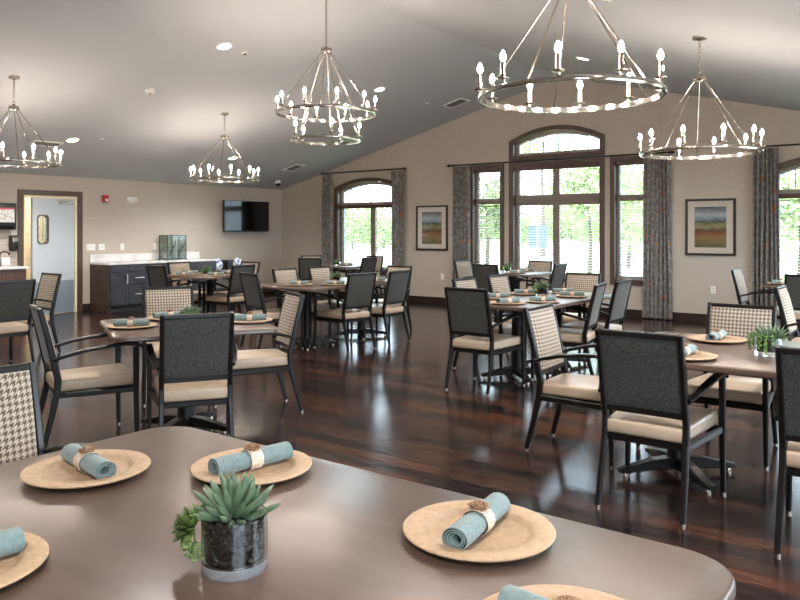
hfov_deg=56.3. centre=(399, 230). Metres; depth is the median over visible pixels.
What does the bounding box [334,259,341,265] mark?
succulent planter
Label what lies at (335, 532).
dining table
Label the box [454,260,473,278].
dining chair
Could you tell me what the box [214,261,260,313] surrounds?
dining chair
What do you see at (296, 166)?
ceiling vent
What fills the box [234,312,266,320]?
rolled napkin
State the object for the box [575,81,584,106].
candle holder
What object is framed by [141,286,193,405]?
dining chair
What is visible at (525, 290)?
rolled napkin
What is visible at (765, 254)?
curtain
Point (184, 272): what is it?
rolled napkin
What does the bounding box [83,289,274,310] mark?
baseboard
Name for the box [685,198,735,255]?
framed picture
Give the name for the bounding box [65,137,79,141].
recessed light
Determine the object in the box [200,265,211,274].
succulent planter
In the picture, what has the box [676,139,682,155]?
candle holder
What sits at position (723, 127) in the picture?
candle holder
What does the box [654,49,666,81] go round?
candle holder
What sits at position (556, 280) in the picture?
dining chair
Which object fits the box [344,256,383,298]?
dining chair
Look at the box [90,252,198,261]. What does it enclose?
backsplash
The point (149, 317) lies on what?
charger plate
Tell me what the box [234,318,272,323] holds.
charger plate
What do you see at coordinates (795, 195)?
window blind
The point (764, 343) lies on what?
succulent planter
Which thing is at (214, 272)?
rolled napkin
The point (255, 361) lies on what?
dining chair
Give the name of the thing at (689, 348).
rolled napkin
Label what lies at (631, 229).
tree
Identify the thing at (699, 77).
chandelier
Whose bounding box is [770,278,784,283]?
rolled napkin
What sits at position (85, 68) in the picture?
ceiling
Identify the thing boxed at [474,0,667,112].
chandelier
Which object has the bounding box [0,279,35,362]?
dining chair
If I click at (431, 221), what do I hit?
print
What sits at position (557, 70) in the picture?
candle holder
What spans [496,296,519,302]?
rolled napkin
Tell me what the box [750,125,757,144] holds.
bulb
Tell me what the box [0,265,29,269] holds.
countertop
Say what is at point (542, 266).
dining chair
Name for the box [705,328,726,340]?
rolled napkin
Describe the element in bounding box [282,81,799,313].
wall
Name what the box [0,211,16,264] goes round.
tile backsplash
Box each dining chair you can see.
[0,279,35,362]
[0,362,87,464]
[9,272,61,359]
[28,303,143,448]
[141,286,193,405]
[145,312,237,437]
[146,265,202,312]
[167,261,217,312]
[202,264,254,312]
[213,291,304,411]
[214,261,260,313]
[239,272,305,348]
[272,268,332,338]
[298,258,321,300]
[301,255,331,299]
[307,266,342,336]
[312,272,376,351]
[336,257,376,298]
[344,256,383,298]
[350,270,410,344]
[372,265,412,335]
[444,287,524,395]
[452,277,526,367]
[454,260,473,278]
[472,263,520,292]
[487,274,511,357]
[508,260,552,312]
[516,263,567,290]
[522,303,640,468]
[531,282,606,379]
[558,279,632,368]
[563,272,600,352]
[595,328,728,526]
[688,302,777,468]
[731,269,783,340]
[773,285,799,386]
[773,345,799,556]
[784,274,799,321]
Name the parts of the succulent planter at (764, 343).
glass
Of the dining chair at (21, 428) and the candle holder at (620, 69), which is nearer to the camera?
the dining chair at (21, 428)
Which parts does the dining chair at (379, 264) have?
backrest, frame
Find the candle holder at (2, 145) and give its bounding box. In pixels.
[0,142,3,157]
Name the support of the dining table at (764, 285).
on the floor
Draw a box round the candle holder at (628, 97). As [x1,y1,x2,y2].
[623,73,634,101]
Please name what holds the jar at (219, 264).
on the console table at (217, 289)
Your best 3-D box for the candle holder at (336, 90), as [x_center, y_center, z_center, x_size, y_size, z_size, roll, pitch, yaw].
[-0.649,-1.393,7.707,0.068,0.176,0.068,0,0,37]
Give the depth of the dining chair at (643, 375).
3.77 m
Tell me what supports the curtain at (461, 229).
hanging from the curtain rod at (672, 151)
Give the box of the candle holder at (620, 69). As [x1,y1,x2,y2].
[614,41,627,74]
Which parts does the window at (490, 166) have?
sash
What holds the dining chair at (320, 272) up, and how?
on the floor
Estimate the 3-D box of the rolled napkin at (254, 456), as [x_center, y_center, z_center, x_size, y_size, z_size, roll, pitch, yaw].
[-0.408,0.621,2.062,0.236,0.071,0.063,0,0,-43]
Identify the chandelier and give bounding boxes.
[0,75,63,167]
[189,112,259,182]
[275,0,377,144]
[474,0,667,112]
[637,36,765,159]
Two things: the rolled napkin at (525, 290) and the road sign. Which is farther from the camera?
the road sign
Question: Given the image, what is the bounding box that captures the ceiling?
[0,0,799,189]
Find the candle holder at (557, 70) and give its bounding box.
[551,41,564,74]
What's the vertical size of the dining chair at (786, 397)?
0.922 m
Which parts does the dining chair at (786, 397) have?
armrest, leg, frame, leg, panel, seat, seat frame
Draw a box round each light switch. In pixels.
[86,244,94,250]
[98,244,104,249]
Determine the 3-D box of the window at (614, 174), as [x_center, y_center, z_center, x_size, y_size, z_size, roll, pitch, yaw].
[3.860,-0.170,12.370,0.730,2.130,0.190,0,0,37]
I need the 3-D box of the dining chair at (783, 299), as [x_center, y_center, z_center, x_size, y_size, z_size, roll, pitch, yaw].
[3.693,0.959,6.599,0.651,0.922,0.578,0,0,37]
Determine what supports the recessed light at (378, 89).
in the ceiling
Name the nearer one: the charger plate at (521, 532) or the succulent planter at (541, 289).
the charger plate at (521, 532)
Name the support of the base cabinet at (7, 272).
on the floor
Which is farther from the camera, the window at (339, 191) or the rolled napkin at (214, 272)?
the window at (339, 191)
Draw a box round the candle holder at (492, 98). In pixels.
[487,74,497,101]
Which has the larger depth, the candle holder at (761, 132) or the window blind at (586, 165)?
the window blind at (586, 165)
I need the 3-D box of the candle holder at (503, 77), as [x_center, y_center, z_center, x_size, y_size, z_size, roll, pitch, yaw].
[0.547,-0.873,3.972,0.068,0.176,0.068,0,0,37]
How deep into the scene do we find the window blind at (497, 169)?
13.98 m
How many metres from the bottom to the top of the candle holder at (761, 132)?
0.176 m
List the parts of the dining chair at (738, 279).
frame, backrest, armrest, armrest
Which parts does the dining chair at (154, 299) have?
leg, seat, backrest, frame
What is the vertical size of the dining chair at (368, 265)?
0.922 m
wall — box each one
[0,173,281,303]
[25,197,54,279]
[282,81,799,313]
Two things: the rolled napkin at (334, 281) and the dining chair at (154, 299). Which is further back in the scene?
the rolled napkin at (334, 281)
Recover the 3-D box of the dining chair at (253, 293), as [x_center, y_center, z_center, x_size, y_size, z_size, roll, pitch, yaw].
[-1.563,0.959,9.086,0.651,0.922,0.578,0,0,-39]
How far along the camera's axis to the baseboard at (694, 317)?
12.32 m
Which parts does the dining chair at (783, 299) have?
frame, backrest, armrest, seat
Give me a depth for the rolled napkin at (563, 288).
7.89 m
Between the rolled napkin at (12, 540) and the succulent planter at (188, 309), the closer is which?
the rolled napkin at (12, 540)
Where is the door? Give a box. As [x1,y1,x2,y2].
[17,189,82,313]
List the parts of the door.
vision frame, panel, kick plate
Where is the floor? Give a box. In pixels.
[0,294,799,599]
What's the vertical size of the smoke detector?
0.074 m
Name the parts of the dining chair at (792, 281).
panel, seat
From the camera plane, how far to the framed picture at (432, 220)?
14.66 m
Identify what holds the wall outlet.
attached to the wall at (484, 135)
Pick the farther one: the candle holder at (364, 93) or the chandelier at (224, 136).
the chandelier at (224, 136)
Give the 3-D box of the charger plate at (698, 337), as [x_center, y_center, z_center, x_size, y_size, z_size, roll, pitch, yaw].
[1.901,0.650,4.492,0.330,0.019,0.330,0,0,39]
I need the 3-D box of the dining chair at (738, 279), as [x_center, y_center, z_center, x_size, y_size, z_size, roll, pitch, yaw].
[4.631,0.959,9.576,0.651,0.922,0.578,0,0,37]
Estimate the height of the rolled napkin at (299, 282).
0.071 m
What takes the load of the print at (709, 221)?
attached to the framed picture at (710, 224)
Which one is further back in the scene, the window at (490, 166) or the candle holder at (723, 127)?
the window at (490, 166)
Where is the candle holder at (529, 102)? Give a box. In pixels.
[525,84,534,106]
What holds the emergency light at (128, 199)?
attached to the wall at (193, 211)
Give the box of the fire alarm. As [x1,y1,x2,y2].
[102,195,108,201]
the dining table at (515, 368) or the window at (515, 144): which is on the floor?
the dining table at (515, 368)
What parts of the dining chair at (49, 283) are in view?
seat, armrest, backrest, frame, leg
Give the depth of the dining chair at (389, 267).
10.60 m
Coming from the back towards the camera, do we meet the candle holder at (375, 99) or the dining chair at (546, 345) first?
the candle holder at (375, 99)
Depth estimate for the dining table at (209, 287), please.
11.10 m
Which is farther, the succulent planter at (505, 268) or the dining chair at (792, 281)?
the succulent planter at (505, 268)
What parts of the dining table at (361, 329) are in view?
leg, leg, leg, leg, leg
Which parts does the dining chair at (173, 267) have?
armrest, backrest, frame, seat, leg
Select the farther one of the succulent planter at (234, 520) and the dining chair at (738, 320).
the dining chair at (738, 320)
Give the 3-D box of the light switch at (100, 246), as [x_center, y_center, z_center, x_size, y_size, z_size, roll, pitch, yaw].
[-5.393,0.290,13.526,0.020,0.115,0.120,0,0,37]
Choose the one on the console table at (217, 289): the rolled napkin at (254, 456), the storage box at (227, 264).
the storage box at (227, 264)
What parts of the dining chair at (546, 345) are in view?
leg, frame, backrest, leg, armrest, seat frame, seat, armrest, leg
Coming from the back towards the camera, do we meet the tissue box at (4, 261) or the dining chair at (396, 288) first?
the tissue box at (4, 261)
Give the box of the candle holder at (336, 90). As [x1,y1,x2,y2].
[334,88,339,103]
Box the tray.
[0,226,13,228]
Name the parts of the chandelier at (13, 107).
rod, rod, rod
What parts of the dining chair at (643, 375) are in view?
leg, leg, panel, frame, seat, seat frame, leg, armrest, leg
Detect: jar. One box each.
[213,258,222,269]
[233,257,241,264]
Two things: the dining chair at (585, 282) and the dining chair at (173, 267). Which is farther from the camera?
the dining chair at (173, 267)
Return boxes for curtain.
[322,174,332,273]
[391,170,404,265]
[452,166,470,286]
[642,154,672,319]
[752,147,779,326]
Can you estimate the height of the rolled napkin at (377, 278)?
0.071 m
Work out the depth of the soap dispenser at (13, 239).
12.17 m
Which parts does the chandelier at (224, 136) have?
rod, rod, rod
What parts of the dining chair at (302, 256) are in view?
frame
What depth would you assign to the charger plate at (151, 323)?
5.03 m
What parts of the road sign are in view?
sign plate, post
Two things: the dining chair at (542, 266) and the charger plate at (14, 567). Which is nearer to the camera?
the charger plate at (14, 567)
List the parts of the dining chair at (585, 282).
seat, backrest, frame, leg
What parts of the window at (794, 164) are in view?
sash, casing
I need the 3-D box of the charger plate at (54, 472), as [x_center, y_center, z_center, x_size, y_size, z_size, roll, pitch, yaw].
[-0.853,0.650,2.040,0.330,0.019,0.330,0,0,-44]
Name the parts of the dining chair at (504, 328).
leg, frame, backrest, leg, seat, leg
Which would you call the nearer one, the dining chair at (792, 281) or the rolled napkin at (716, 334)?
the rolled napkin at (716, 334)
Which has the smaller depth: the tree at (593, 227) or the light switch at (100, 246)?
the light switch at (100, 246)
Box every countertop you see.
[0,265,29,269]
[90,252,217,264]
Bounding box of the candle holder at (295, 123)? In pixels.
[293,120,297,135]
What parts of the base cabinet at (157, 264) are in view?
drawer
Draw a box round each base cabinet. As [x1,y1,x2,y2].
[0,265,29,280]
[90,264,127,312]
[125,264,149,310]
[150,263,169,282]
[190,261,215,302]
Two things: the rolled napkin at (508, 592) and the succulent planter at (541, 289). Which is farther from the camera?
the succulent planter at (541, 289)
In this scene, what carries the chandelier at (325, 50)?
hanging from the ceiling
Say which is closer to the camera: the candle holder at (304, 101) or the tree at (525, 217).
the candle holder at (304, 101)
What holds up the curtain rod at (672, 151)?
attached to the wall at (484, 135)
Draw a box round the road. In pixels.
[345,252,796,274]
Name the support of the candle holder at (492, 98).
on the chandelier at (659, 85)
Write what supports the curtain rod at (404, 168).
attached to the wall at (484, 135)
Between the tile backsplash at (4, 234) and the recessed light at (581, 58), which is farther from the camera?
the tile backsplash at (4, 234)
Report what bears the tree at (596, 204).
on the lawn
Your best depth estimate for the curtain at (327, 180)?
16.20 m
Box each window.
[334,178,391,274]
[471,164,503,269]
[509,125,604,160]
[509,158,604,282]
[610,155,642,285]
[779,157,799,279]
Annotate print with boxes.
[422,212,441,243]
[694,206,725,247]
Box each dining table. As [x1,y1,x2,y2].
[0,426,735,599]
[100,313,277,434]
[168,274,259,312]
[261,277,386,349]
[322,264,360,299]
[480,292,611,384]
[492,270,551,319]
[595,332,799,493]
[762,284,781,287]
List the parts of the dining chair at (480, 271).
panel, frame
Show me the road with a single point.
(783, 265)
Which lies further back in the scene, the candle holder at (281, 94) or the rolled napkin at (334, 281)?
the rolled napkin at (334, 281)
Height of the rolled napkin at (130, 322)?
0.071 m
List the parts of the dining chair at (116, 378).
panel, leg, frame, leg, armrest, seat, seat frame, armrest, leg, leg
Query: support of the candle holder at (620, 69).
on the chandelier at (659, 85)
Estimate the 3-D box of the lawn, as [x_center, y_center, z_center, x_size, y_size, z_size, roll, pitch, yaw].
[51.364,1.645,69.238,240.000,0.250,147.580,0,0,37]
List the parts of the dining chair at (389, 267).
seat, leg, frame, backrest, leg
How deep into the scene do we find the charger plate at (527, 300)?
6.82 m
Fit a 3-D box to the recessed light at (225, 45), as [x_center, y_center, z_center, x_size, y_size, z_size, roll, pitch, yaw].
[-2.160,-2.266,9.173,0.203,0.062,0.208,0,0,44]
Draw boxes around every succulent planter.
[170,471,280,581]
[179,304,201,313]
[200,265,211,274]
[329,271,342,280]
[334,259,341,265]
[502,263,513,271]
[533,280,550,295]
[747,323,791,356]
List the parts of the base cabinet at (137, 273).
drawer, drawer, drawer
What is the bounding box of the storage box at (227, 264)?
[222,260,232,269]
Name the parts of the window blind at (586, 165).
ladder cord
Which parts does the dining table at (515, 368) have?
leg, leg, leg, leg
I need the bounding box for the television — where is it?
[223,200,268,231]
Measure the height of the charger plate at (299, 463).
0.019 m
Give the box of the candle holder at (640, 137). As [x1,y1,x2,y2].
[637,134,642,151]
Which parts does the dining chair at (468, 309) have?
leg, panel, frame, leg, seat, seat frame, leg, armrest, leg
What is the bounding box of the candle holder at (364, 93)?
[362,91,366,106]
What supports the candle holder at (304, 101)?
on the chandelier at (325, 50)
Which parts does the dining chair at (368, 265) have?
frame, panel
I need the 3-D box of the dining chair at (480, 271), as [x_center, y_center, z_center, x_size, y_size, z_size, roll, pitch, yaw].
[1.473,0.959,11.620,0.578,0.922,0.651,0,0,37]
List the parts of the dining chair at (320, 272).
frame, backrest, seat, leg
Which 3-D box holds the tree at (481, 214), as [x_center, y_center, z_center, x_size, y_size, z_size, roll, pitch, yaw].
[10.425,-0.918,100.009,8.894,6.027,7.166,0,0,37]
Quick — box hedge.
[353,219,797,241]
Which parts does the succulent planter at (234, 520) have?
glass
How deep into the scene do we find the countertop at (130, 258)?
13.95 m
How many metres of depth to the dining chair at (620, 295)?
7.62 m
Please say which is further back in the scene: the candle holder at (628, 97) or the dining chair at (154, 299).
the dining chair at (154, 299)
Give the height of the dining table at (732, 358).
0.760 m
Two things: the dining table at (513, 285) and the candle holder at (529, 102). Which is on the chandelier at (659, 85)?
the candle holder at (529, 102)
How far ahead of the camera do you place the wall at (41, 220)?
13.99 m
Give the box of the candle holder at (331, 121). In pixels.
[329,118,334,133]
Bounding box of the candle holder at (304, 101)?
[302,87,307,103]
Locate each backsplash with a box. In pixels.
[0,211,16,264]
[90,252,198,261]
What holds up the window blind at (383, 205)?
attached to the window at (339, 191)
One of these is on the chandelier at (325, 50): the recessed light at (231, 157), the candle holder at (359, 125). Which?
the candle holder at (359, 125)
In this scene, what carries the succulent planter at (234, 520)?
on the dining table at (335, 532)
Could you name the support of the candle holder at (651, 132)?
on the chandelier at (699, 77)
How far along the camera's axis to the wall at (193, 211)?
14.54 m
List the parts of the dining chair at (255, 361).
seat, seat frame, leg, armrest, backrest, frame, leg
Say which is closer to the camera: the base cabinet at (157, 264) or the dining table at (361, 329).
the dining table at (361, 329)
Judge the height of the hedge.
4.992 m
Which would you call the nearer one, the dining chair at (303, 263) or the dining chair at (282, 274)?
the dining chair at (282, 274)
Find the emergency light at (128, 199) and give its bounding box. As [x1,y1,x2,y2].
[126,197,136,202]
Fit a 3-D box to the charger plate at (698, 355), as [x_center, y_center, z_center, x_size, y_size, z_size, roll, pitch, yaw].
[1.480,0.650,3.908,0.330,0.019,0.330,0,0,43]
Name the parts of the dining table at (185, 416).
leg, leg, leg, leg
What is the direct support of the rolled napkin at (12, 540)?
on the charger plate at (14, 567)
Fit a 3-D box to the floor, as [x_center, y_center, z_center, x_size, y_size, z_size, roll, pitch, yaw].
[-1.726,1.480,6.989,14.100,0.120,15.570,0,0,37]
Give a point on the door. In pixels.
(61, 252)
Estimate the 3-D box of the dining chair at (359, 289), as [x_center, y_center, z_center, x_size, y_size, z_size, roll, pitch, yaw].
[-0.657,0.959,9.118,0.578,0.922,0.651,0,0,-43]
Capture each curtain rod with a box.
[320,167,405,174]
[447,150,674,166]
[765,143,799,146]
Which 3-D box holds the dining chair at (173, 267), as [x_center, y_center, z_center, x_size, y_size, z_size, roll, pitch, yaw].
[-3.351,0.959,11.974,0.651,0.922,0.578,0,0,37]
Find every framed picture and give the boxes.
[416,205,447,250]
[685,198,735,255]
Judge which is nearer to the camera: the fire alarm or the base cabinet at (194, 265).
the fire alarm
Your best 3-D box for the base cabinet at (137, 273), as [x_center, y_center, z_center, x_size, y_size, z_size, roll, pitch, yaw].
[-4.919,1.008,13.629,0.655,0.825,0.448,0,0,37]
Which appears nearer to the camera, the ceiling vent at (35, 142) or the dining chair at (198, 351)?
the dining chair at (198, 351)
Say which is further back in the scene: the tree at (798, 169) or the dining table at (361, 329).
the tree at (798, 169)
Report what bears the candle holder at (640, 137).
on the chandelier at (699, 77)
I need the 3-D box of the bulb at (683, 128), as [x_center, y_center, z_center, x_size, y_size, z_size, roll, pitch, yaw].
[2.406,-0.813,6.356,0.068,0.176,0.068,0,0,37]
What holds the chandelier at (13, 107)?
hanging from the ceiling
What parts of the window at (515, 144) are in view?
sash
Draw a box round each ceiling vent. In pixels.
[28,140,63,147]
[283,164,305,170]
[443,98,469,107]
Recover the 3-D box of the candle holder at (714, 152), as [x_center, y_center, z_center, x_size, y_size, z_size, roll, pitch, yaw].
[3.016,-0.813,7.178,0.068,0.176,0.068,0,0,37]
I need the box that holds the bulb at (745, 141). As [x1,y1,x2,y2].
[742,134,749,152]
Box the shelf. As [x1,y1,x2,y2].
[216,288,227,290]
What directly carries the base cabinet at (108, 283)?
on the floor
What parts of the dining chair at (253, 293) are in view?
leg, panel, frame, leg, seat, armrest, leg, seat frame, armrest, leg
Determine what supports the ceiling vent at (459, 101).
in the ceiling
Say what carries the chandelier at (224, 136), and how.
hanging from the ceiling
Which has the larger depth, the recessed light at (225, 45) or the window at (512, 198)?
the window at (512, 198)
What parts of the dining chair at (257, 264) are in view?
seat, backrest, frame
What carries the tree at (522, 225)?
on the lawn
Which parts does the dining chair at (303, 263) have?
panel, frame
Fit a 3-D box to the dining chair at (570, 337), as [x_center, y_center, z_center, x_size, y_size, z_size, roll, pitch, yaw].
[1.633,0.959,7.254,0.651,0.922,0.578,0,0,27]
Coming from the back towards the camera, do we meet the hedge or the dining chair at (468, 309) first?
the hedge
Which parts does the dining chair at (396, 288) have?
leg, leg, seat, leg, seat frame, frame, panel, leg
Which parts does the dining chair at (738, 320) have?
leg, seat, seat frame, backrest, frame, leg, leg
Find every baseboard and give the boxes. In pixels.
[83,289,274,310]
[340,291,799,328]
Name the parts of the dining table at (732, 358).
leg, leg, leg, leg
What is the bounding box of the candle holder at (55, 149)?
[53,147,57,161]
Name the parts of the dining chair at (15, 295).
leg, seat, seat frame, panel, frame, leg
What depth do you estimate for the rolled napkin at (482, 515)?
1.59 m
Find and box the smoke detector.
[144,88,154,94]
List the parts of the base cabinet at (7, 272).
drawer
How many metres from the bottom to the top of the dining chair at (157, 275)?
0.922 m
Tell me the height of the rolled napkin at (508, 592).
0.071 m
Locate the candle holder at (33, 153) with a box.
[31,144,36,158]
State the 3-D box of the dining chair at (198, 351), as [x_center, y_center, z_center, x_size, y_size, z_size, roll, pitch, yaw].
[-1.335,0.959,4.826,0.578,0.922,0.651,0,0,-20]
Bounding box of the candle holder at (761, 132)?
[760,129,765,146]
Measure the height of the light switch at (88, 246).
0.115 m
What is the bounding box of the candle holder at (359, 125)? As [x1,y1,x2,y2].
[357,122,361,137]
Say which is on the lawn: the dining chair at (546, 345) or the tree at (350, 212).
the tree at (350, 212)
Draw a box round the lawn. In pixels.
[345,239,798,279]
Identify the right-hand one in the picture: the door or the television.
the television
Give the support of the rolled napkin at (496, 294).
on the charger plate
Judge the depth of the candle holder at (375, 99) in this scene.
8.21 m
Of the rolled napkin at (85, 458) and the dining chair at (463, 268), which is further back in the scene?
the dining chair at (463, 268)
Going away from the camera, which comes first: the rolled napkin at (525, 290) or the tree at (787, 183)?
the rolled napkin at (525, 290)
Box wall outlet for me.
[711,286,715,293]
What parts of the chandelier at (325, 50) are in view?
rod, rod, rod, rod, chain, rod, rod, rod, rod, rod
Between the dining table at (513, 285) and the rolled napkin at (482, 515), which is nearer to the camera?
the rolled napkin at (482, 515)
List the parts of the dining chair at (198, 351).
leg, armrest, leg, seat frame, seat, panel, frame, leg, leg, armrest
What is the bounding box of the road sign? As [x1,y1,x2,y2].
[528,221,546,260]
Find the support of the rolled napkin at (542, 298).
on the charger plate at (527, 300)
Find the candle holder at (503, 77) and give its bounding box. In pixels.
[497,50,508,82]
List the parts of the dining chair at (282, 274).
frame, backrest, seat, leg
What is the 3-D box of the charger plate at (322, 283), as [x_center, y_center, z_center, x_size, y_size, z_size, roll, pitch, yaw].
[-0.794,0.650,9.118,0.330,0.019,0.330,0,0,-1]
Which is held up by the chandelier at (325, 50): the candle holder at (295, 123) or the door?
the candle holder at (295, 123)
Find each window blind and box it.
[339,204,391,269]
[475,168,499,268]
[515,163,598,272]
[616,160,642,279]
[779,193,799,278]
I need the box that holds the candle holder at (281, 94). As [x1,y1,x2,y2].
[279,91,284,106]
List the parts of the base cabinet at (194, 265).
drawer, drawer, drawer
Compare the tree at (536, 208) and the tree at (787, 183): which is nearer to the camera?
the tree at (787, 183)
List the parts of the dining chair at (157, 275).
panel, frame, armrest, leg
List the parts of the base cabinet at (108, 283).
panel, drawer, door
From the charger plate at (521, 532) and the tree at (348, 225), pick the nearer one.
the charger plate at (521, 532)
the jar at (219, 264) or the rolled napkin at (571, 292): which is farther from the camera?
the jar at (219, 264)
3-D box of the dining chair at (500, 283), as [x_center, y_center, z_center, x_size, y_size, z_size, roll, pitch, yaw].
[1.357,0.959,8.351,0.651,0.922,0.578,0,0,37]
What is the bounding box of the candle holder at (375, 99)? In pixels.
[373,96,377,110]
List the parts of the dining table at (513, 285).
leg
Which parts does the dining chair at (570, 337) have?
leg, armrest, armrest, seat, seat frame, leg, frame, panel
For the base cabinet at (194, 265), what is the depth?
14.56 m
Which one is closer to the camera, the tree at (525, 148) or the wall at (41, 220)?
the wall at (41, 220)
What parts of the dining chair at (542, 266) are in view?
backrest, frame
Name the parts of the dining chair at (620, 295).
leg, leg, armrest, seat, frame, panel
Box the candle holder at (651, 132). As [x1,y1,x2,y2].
[648,129,654,148]
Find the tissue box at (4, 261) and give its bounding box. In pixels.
[1,257,9,265]
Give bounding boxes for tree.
[345,200,385,247]
[345,209,357,245]
[351,208,391,247]
[480,174,529,263]
[480,214,494,241]
[483,209,539,242]
[521,134,586,257]
[522,206,575,240]
[540,165,642,272]
[540,205,598,242]
[567,204,634,238]
[621,166,642,268]
[621,212,642,242]
[780,170,799,273]
[781,169,799,243]
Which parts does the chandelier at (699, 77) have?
rod, rod, rod, chain, rod, rod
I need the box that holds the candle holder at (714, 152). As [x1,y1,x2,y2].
[712,137,717,154]
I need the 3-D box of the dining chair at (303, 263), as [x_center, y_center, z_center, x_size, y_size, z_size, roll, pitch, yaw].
[-1.651,0.959,14.199,0.578,0.922,0.651,0,0,5]
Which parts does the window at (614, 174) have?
sash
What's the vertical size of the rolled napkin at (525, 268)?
0.071 m
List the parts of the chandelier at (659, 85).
rod, rod, rod, rod, rod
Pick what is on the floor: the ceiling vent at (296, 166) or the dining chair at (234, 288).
the dining chair at (234, 288)
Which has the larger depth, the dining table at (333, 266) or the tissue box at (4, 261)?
the dining table at (333, 266)
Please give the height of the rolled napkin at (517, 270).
0.071 m
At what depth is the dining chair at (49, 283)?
8.74 m
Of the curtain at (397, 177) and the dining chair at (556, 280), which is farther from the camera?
the curtain at (397, 177)
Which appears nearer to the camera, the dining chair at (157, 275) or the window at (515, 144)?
the dining chair at (157, 275)
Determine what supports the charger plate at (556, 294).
on the dining table at (515, 368)
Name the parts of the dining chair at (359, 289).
leg, armrest, seat frame, seat, leg, leg, frame, panel, leg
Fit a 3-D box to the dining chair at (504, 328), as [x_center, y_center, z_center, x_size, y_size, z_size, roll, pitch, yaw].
[0.925,0.959,7.768,0.651,0.922,0.578,0,0,37]
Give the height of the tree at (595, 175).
4.228 m
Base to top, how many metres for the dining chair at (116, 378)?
0.922 m
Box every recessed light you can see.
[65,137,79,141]
[215,42,231,49]
[227,156,238,159]
[373,87,385,91]
[575,57,590,59]
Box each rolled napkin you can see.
[0,526,24,556]
[61,443,116,478]
[113,316,149,326]
[153,309,179,318]
[176,270,192,274]
[182,269,197,272]
[208,271,224,274]
[208,441,292,475]
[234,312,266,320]
[289,279,308,284]
[325,279,344,283]
[376,276,384,280]
[442,492,509,549]
[488,291,509,297]
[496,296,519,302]
[497,584,580,599]
[510,269,525,272]
[514,287,535,293]
[519,267,533,270]
[529,294,555,301]
[552,286,574,291]
[559,289,583,295]
[684,343,696,355]
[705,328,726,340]
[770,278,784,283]
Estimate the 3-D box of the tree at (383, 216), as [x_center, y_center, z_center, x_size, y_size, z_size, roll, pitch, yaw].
[-1.900,-0.344,65.803,5.870,4.103,6.270,0,0,19]
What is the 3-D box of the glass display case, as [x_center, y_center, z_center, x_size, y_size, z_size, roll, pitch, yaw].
[-4.412,0.319,14.536,0.304,0.478,0.484,0,0,37]
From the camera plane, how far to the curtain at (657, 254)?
11.98 m
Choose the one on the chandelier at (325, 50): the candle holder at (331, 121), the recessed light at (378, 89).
the candle holder at (331, 121)
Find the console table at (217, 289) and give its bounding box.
[216,269,227,290]
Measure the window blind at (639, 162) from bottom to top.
1.962 m
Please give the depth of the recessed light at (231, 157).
13.87 m
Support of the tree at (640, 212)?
on the lawn
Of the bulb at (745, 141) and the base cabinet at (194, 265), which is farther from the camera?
the base cabinet at (194, 265)
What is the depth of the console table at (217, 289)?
15.23 m
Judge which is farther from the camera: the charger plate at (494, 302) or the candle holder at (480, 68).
the charger plate at (494, 302)
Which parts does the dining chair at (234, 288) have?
leg, armrest, seat, seat frame, leg, frame, panel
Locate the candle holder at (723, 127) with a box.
[719,123,727,143]
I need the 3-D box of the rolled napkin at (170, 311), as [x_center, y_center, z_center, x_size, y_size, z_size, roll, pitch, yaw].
[-1.723,0.621,5.599,0.236,0.071,0.063,0,0,-38]
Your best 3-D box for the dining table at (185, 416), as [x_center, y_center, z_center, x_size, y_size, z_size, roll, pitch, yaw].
[-1.526,1.040,5.328,1.070,0.760,1.070,0,0,-26]
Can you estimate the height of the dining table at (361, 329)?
0.760 m
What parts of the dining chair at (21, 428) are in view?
backrest, frame, armrest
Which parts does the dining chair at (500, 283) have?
frame, backrest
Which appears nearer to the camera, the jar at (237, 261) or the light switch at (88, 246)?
the light switch at (88, 246)
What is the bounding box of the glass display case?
[158,235,186,259]
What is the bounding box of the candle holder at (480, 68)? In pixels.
[474,63,484,92]
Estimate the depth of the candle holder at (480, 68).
4.26 m
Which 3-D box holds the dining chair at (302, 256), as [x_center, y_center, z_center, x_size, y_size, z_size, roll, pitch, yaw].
[-1.721,0.959,15.099,0.578,0.922,0.651,0,0,-18]
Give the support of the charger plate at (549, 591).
on the dining table at (335, 532)
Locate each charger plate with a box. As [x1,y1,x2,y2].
[0,530,48,588]
[19,449,150,488]
[106,322,156,328]
[147,316,159,319]
[190,448,311,484]
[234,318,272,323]
[322,283,345,285]
[403,500,555,562]
[484,584,624,599]
[490,301,525,304]
[525,299,560,302]
[555,294,588,297]
[685,350,716,359]
[687,334,745,342]
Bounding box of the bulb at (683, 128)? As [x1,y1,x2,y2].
[679,125,686,145]
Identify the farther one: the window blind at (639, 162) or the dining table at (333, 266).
the dining table at (333, 266)
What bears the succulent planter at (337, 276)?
on the dining table at (361, 329)
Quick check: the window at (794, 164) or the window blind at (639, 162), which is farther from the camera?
the window blind at (639, 162)
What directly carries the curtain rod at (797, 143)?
attached to the wall at (484, 135)
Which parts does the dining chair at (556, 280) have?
armrest, armrest, panel, frame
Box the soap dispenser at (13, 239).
[9,235,18,250]

